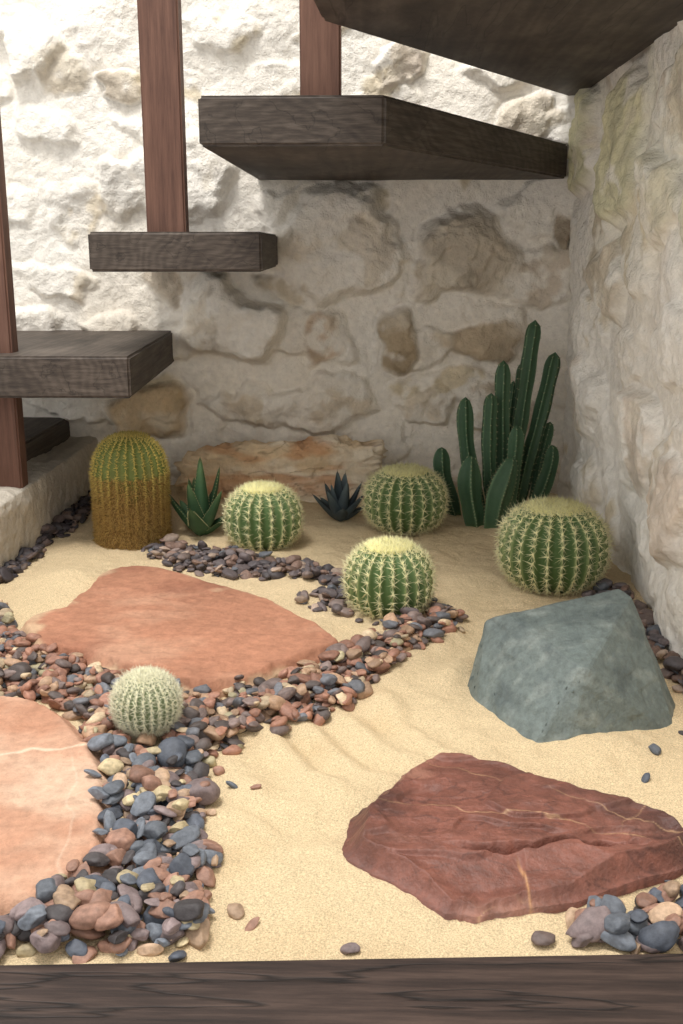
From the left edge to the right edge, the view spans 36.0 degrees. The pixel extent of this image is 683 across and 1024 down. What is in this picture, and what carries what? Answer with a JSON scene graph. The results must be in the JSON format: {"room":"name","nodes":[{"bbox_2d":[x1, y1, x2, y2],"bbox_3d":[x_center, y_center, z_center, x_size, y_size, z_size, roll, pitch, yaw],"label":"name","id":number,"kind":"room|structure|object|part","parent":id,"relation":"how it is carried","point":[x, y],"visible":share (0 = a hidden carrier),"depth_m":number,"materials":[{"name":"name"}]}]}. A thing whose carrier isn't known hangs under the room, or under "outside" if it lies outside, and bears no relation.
{"room":"indoor cactus garden","nodes":[
{"label":"indoor cactus garden","id":0,"kind":"room"},
{"bbox_2d":[0,436,97,566],"bbox_3d":[-0.624,0.065,1.633,0.206,0.168,1.300,0,14,1],"label":"wall","id":1,"kind":"structure","parent":0,"point":[57,478],"depth_m":1.86,"materials":[{"name":"stone"}]},
{"bbox_2d":[0,0,577,493],"bbox_3d":[-0.369,-0.645,2.050,1.851,1.360,0.114,0,14,1],"label":"wall","id":2,"kind":"structure","parent":0,"point":[386,305],"depth_m":2.08,"materials":[{"name":"stone"}]},
{"bbox_2d":[0,0,682,488],"bbox_3d":[-0.257,-0.738,1.497,1.400,1.508,1.150,0,14,1],"label":"staircase","id":3,"kind":"structure","parent":2,"relation":"attached to","point":[565,47],"depth_m":1.60,"materials":[{"name":"brown wood"}]},
{"bbox_3d":[-0.554,-0.764,1.583,0.046,1.500,0.035,0,14,1],"label":"post","id":4,"kind":"part","parent":3,"relation":"part of","materials":[{"name":"red wood"}]},
{"bbox_3d":[-0.277,-0.968,1.544,0.062,1.085,0.035,0,14,1],"label":"post","id":5,"kind":"part","parent":3,"relation":"part of","materials":[{"name":"red wood"}]},
{"bbox_3d":[-0.028,-0.995,1.314,0.055,0.920,0.035,0,14,1],"label":"post","id":6,"kind":"part","parent":3,"relation":"part of","materials":[{"name":"red wood"}]},
{"bbox_2d":[0,485,682,964],"bbox_3d":[-0.049,0.148,1.468,1.029,0.062,1.670,0,14,1],"label":"sandy ground","id":7,"kind":"structure","parent":0,"point":[282,841],"depth_m":1.04,"materials":[{"name":"beige sand"}]},
{"bbox_2d":[0,490,91,583],"bbox_3d":[-0.504,0.016,1.895,0.073,0.050,0.640,0,14,1],"label":"river pebbles","id":8,"kind":"object","parent":7,"relation":"on","point":[67,521],"visible":0.83,"depth_m":1.84,"materials":[{"name":"grey stone"}]},
{"bbox_2d":[0,696,110,914],"bbox_3d":[-0.372,0.271,0.978,0.370,0.052,0.432,0,14,1],"label":"flagstone","id":9,"kind":"object","parent":7,"relation":"on","point":[48,812],"visible":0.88,"depth_m":0.94,"materials":[{"name":"stone"}]},
{"bbox_2d":[88,429,172,550],"bbox_3d":[-0.366,-0.040,1.821,0.145,0.209,0.146,-1,14,-4],"label":"cactus","id":10,"kind":"object","parent":7,"relation":"on","point":[129,478],"visible":0.98,"depth_m":1.78,"materials":[{"name":"plant"}]},
{"bbox_2d":[106,663,185,739],"bbox_3d":[-0.202,0.196,1.085,0.085,0.078,0.087,0,14,1],"label":"cactus","id":11,"kind":"object","parent":7,"relation":"on","point":[147,699],"visible":1,"depth_m":1.06,"materials":[{"name":"green plant"}]},
{"bbox_2d":[19,566,338,697],"bbox_3d":[-0.232,0.165,1.395,0.476,0.052,0.321,11,18,36],"label":"flagstone","id":12,"kind":"object","parent":7,"relation":"on","point":[201,632],"visible":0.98,"depth_m":1.35,"materials":[{"name":"stone"}]},
{"bbox_2d":[0,733,359,963],"bbox_3d":[-0.161,0.270,0.902,0.339,0.042,0.325,-1,14,-2],"label":"river pebbles","id":13,"kind":"object","parent":7,"relation":"on","point":[163,807],"visible":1,"depth_m":0.83,"materials":[{"name":"gravel"}]},
{"bbox_2d":[169,458,225,535],"bbox_3d":[-0.252,-0.030,1.865,0.115,0.144,0.122,-14,20,-43],"label":"agave","id":14,"kind":"object","parent":7,"relation":"on","point":[200,511],"visible":0.97,"depth_m":1.84,"materials":[{"name":"green plant"}]},
{"bbox_2d":[0,599,468,767],"bbox_3d":[-0.173,0.185,1.265,0.710,0.041,0.505,-1,14,-2],"label":"river pebbles","id":15,"kind":"object","parent":7,"relation":"on","point":[60,681],"visible":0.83,"depth_m":1.19,"materials":[{"name":"gravel"}]},
{"bbox_2d":[141,533,345,585],"bbox_3d":[-0.169,0.076,1.679,0.402,0.039,0.147,9,17,30],"label":"river pebbles","id":16,"kind":"object","parent":7,"relation":"on","point":[246,563],"visible":0.97,"depth_m":1.66,"materials":[{"name":"gravel"}]},
{"bbox_2d":[219,477,306,551],"bbox_3d":[-0.134,0.007,1.806,0.156,0.134,0.157,3,15,11],"label":"barrel cactus","id":17,"kind":"object","parent":7,"relation":"on","point":[262,515],"visible":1,"depth_m":1.77,"materials":[{"name":"green plant"}]},
{"bbox_2d":[174,434,387,502],"bbox_3d":[-0.117,-0.073,2.122,0.443,0.170,0.095,0,14,1],"label":"sandstone block","id":18,"kind":"object","parent":7,"relation":"on","point":[305,464],"visible":0.51,"depth_m":2.08,"materials":[{"name":"stone"}]},
{"bbox_2d":[313,470,364,521],"bbox_3d":[-0.003,-0.030,1.945,0.108,0.099,0.087,0,14,1],"label":"agave","id":19,"kind":"object","parent":7,"relation":"on","point":[338,506],"visible":0.97,"depth_m":1.94,"materials":[{"name":"grey plant"}]},
{"bbox_2d":[294,575,437,625],"bbox_3d":[0.042,0.120,1.521,0.204,0.028,0.171,8,16,28],"label":"river pebbles","id":20,"kind":"object","parent":7,"relation":"on","point":[337,604],"visible":0.38,"depth_m":1.51,"materials":[{"name":"grey stone"}]},
{"bbox_2d":[338,532,439,619],"bbox_3d":[0.068,0.092,1.483,0.150,0.126,0.149,0,14,1],"label":"barrel cactus","id":21,"kind":"object","parent":7,"relation":"on","point":[386,575],"visible":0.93,"depth_m":1.44,"materials":[{"name":"green plant"}]},
{"bbox_2d":[359,460,453,536],"bbox_3d":[0.115,-0.024,1.885,0.175,0.141,0.180,8,16,30],"label":"barrel cactus","id":22,"kind":"object","parent":7,"relation":"on","point":[404,498],"visible":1,"depth_m":1.84,"materials":[{"name":"green plant"}]},
{"bbox_2d":[433,320,560,528],"bbox_3d":[0.311,-0.159,1.940,0.263,0.381,0.154,-7,16,-24],"label":"columnar cactus","id":23,"kind":"object","parent":7,"relation":"on","point":[510,466],"visible":0.91,"depth_m":1.95,"materials":[{"name":"green plant"}]},
{"bbox_2d":[342,752,682,923],"bbox_3d":[0.142,0.289,0.898,0.278,0.056,0.230,10,17,35],"label":"rock","id":24,"kind":"object","parent":7,"relation":"on","point":[474,840],"visible":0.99,"depth_m":0.87,"materials":[{"name":"red stone"}]},
{"bbox_2d":[491,493,615,598],"bbox_3d":[0.318,0.050,1.578,0.188,0.155,0.193,0,14,1],"label":"barrel cactus","id":25,"kind":"object","parent":7,"relation":"on","point":[546,545],"visible":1,"depth_m":1.53,"materials":[{"name":"green plant"}]},
{"bbox_2d":[468,589,674,742],"bbox_3d":[0.261,0.170,1.172,0.240,0.134,0.227,0,14,1],"label":"boulder","id":26,"kind":"object","parent":7,"relation":"on","point":[564,670],"visible":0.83,"depth_m":1.14,"materials":[{"name":"stone"}]},
{"bbox_2d":[531,880,682,953],"bbox_3d":[0.272,0.307,0.793,0.243,0.037,0.126,-9,17,-31],"label":"river pebbles","id":27,"kind":"object","parent":7,"relation":"on","point":[654,925],"visible":1,"depth_m":0.78,"materials":[{"name":"grey stone"}]},
{"bbox_2d":[581,578,682,782],"bbox_3d":[0.377,0.181,1.286,0.121,0.036,0.593,1,14,5],"label":"river pebbles","id":28,"kind":"object","parent":7,"relation":"on","point":[673,663],"visible":0.38,"depth_m":1.33,"materials":[{"name":"grey gravel"}]},
{"bbox_2d":[0,954,682,1023],"bbox_3d":[0.014,0.376,0.660,1.600,0.066,0.294,0,14,1],"label":"board","id":29,"kind":"object","parent":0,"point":[630,988],"visible":1,"depth_m":0.72,"materials":[{"name":"brown wood"}]},
{"bbox_2d":[557,20,682,658],"bbox_3d":[0.422,-0.440,1.244,0.060,1.360,1.750,0,14,1],"label":"wall","id":30,"kind":"structure","parent":0,"point":[622,432],"depth_m":1.55,"materials":[{"name":"stone"}]}
]}

